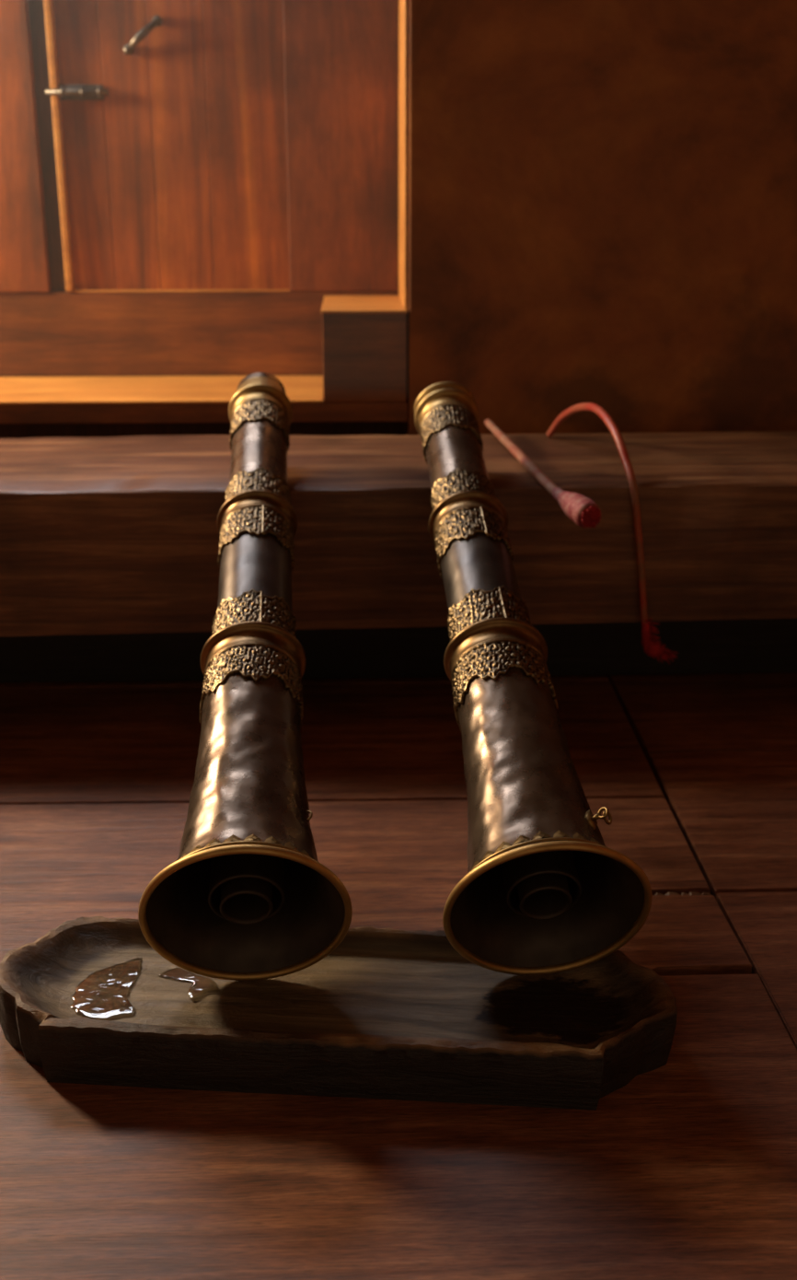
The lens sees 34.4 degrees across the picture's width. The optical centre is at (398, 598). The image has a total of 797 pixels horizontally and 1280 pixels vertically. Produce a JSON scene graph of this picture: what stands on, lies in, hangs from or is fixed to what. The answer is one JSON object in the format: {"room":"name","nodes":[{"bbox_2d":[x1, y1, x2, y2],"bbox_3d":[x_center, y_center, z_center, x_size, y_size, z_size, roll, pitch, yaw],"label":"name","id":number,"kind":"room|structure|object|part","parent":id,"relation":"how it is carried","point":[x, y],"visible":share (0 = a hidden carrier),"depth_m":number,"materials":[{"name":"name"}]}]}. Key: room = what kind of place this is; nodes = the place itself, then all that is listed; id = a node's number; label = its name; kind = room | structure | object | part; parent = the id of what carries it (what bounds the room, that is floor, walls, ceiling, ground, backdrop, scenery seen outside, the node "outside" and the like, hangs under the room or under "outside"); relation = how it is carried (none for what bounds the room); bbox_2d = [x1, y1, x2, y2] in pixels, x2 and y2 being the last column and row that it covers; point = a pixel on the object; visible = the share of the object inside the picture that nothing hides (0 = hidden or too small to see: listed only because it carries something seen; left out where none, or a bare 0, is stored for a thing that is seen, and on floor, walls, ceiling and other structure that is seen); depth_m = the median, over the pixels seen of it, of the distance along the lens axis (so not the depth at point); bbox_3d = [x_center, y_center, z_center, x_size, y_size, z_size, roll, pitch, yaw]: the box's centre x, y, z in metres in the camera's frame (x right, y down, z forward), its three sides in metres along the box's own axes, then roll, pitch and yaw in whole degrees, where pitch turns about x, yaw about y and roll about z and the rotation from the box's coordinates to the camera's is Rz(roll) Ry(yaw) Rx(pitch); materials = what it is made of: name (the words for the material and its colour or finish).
{"room":"house of worship","nodes":[
{"label":"house of worship","id":0,"kind":"room"},
{"bbox_2d":[0,421,406,438],"bbox_3d":[-0.993,-0.206,2.811,2.007,0.435,0.300,-1,18,-2],"label":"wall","id":1,"kind":"structure","parent":0,"point":[315,428],"depth_m":2.63,"materials":[{"name":"brown wood"}]},
{"bbox_2d":[0,374,323,405],"bbox_3d":[-1.073,-0.427,2.649,1.840,0.006,0.341,-1,18,-2],"label":"trim","id":2,"kind":"structure","parent":1,"relation":"attached to","point":[133,389],"depth_m":2.64,"materials":[{"name":"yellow wood"}]},
{"bbox_2d":[0,401,407,424],"bbox_3d":[-0.987,-0.374,2.557,2.006,0.038,0.120,-1,18,-2],"label":"trim","id":3,"kind":"structure","parent":1,"relation":"on","point":[324,412],"depth_m":2.52,"materials":[{"name":"brown wood"}]},
{"bbox_2d":[322,313,407,402],"bbox_3d":[-0.071,-0.517,2.658,0.163,0.171,0.340,-1,18,-2],"label":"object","id":4,"kind":"structure","parent":1,"relation":"attached to","point":[365,354],"depth_m":2.50,"materials":[{"name":"brown wood"}]},
{"bbox_2d":[43,289,398,376],"bbox_3d":[-0.997,-1.494,2.534,2.007,2.185,0.030,-1,18,-2],"label":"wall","id":5,"kind":"structure","parent":0,"point":[160,289],"depth_m":2.85,"materials":[{"name":"brown wood"}]},
{"bbox_2d":[0,0,398,376],"bbox_3d":[-0.997,-1.407,2.519,1.994,1.939,0.049,-1,18,-2],"label":"door","id":6,"kind":"structure","parent":5,"relation":"in","point":[180,148],"depth_m":2.71,"materials":[{"name":"brown wood"}]},
{"bbox_3d":[-0.998,-0.574,2.801,1.994,0.179,0.028,-1,18,-2],"label":"rail","id":7,"kind":"part","parent":6,"relation":"part of","materials":[{"name":"brown wood"}]},
{"bbox_2d":[0,673,796,1279],"bbox_3d":[-0.163,0.283,1.980,3.600,0.022,2.200,-1,18,-2],"label":"floor","id":8,"kind":"structure","parent":0,"point":[687,1169],"depth_m":1.32,"materials":[{"name":"brown wood"}]},
{"bbox_2d":[0,916,677,1110],"bbox_3d":[-0.071,0.431,1.375,0.725,0.071,0.226,1,18,4],"label":"wooden tray","id":9,"kind":"object","parent":8,"relation":"on","point":[389,1013],"visible":0.83,"depth_m":1.33,"materials":[{"name":"brown wood"}]},
{"bbox_2d":[70,957,142,1020],"bbox_3d":[-0.315,0.421,1.395,0.074,0.003,0.117,-1,18,-2],"label":"puddle","id":10,"kind":"object","parent":9,"relation":"on","point":[103,994],"visible":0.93,"depth_m":1.39,"materials":[{"name":"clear liquid"}]},
{"bbox_2d":[158,967,221,1003],"bbox_3d":[-0.226,0.418,1.405,0.039,0.003,0.076,-17,25,-42],"label":"puddle","id":11,"kind":"object","parent":9,"relation":"on","point":[202,986],"visible":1,"depth_m":1.40,"materials":[{"name":"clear liquid"}]},
{"bbox_2d":[138,372,352,980],"bbox_3d":[-0.164,0.026,1.755,0.221,0.528,1.064,0,18,-1],"label":"ceremonial horn","id":12,"kind":"object","parent":9,"relation":"on","point":[247,895],"visible":1,"depth_m":1.43,"materials":[{"name":"black metal"}]},
{"bbox_3d":[-0.161,0.310,1.366,0.182,0.180,0.016,-1,39,-4],"label":"trim","id":13,"kind":"part","parent":12,"relation":"part of","materials":[{"name":"gold metal"}]},
{"bbox_2d":[414,381,652,975],"bbox_3d":[0.088,0.038,1.730,0.221,0.523,1.000,-3,18,-8],"label":"ceremonial horn","id":14,"kind":"object","parent":9,"relation":"on","point":[542,891],"visible":1,"depth_m":1.44,"materials":[{"name":"black metal"}]},
{"bbox_3d":[0.154,0.307,1.377,0.182,0.180,0.016,-2,40,-5],"label":"trim","id":15,"kind":"part","parent":14,"relation":"part of","materials":[{"name":"gold metal"}]},
{"bbox_2d":[0,430,796,683],"bbox_3d":[-0.192,-0.049,2.296,3.550,0.415,0.450,-1,18,-2],"label":"timber beam","id":16,"kind":"structure","parent":8,"relation":"on","point":[110,570],"depth_m":2.08,"materials":[{"name":"brown wood"}]},
{"bbox_2d":[484,418,602,528],"bbox_3d":[0.213,-0.216,2.127,0.043,0.048,0.651,-3,18,-10],"label":"mallet","id":17,"kind":"object","parent":16,"relation":"on","point":[581,509],"visible":1,"depth_m":1.90,"materials":[{"name":"red fabric"}]},
{"bbox_3d":[0.205,-0.243,2.185,0.017,0.033,0.524,-3,18,-8],"label":"handle","id":18,"kind":"part","parent":17,"relation":"part of","materials":[{"name":"wood"}]},
{"bbox_2d":[546,402,678,663],"bbox_3d":[0.336,-0.141,2.234,0.083,0.394,0.461,-7,19,-21],"label":"cord","id":19,"kind":"object","parent":16,"relation":"hanging from","point":[652,647],"visible":1,"depth_m":2.09,"materials":[{"name":"red fabric"}]},
{"bbox_2d":[655,891,711,895],"bbox_3d":[0.366,0.381,1.655,0.078,0.009,0.009,-1,18,-2],"label":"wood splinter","id":20,"kind":"object","parent":8,"relation":"attached to","point":[669,892],"visible":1,"depth_m":1.65,"materials":[{"name":"brown wood"}]},
{"bbox_2d":[406,0,796,435],"bbox_3d":[0.808,-1.249,2.486,1.592,2.620,0.400,-1,18,-2],"label":"wall","id":21,"kind":"structure","parent":0,"point":[603,193],"depth_m":2.43,"materials":[{"name":"brown paint"}]},
{"bbox_2d":[320,295,407,314],"bbox_3d":[-0.071,-0.601,2.629,0.167,0.006,0.342,-1,18,-2],"label":"trim","id":22,"kind":"structure","parent":21,"relation":"attached to","point":[331,304],"depth_m":2.57,"materials":[{"name":"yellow wood"}]},
{"bbox_2d":[398,0,409,310],"bbox_3d":[0.010,-1.447,2.362,0.008,1.768,0.336,-1,18,-2],"label":"trim","id":23,"kind":"structure","parent":21,"relation":"attached to","point":[403,5],"depth_m":2.46,"materials":[{"name":"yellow wood"}]}
]}

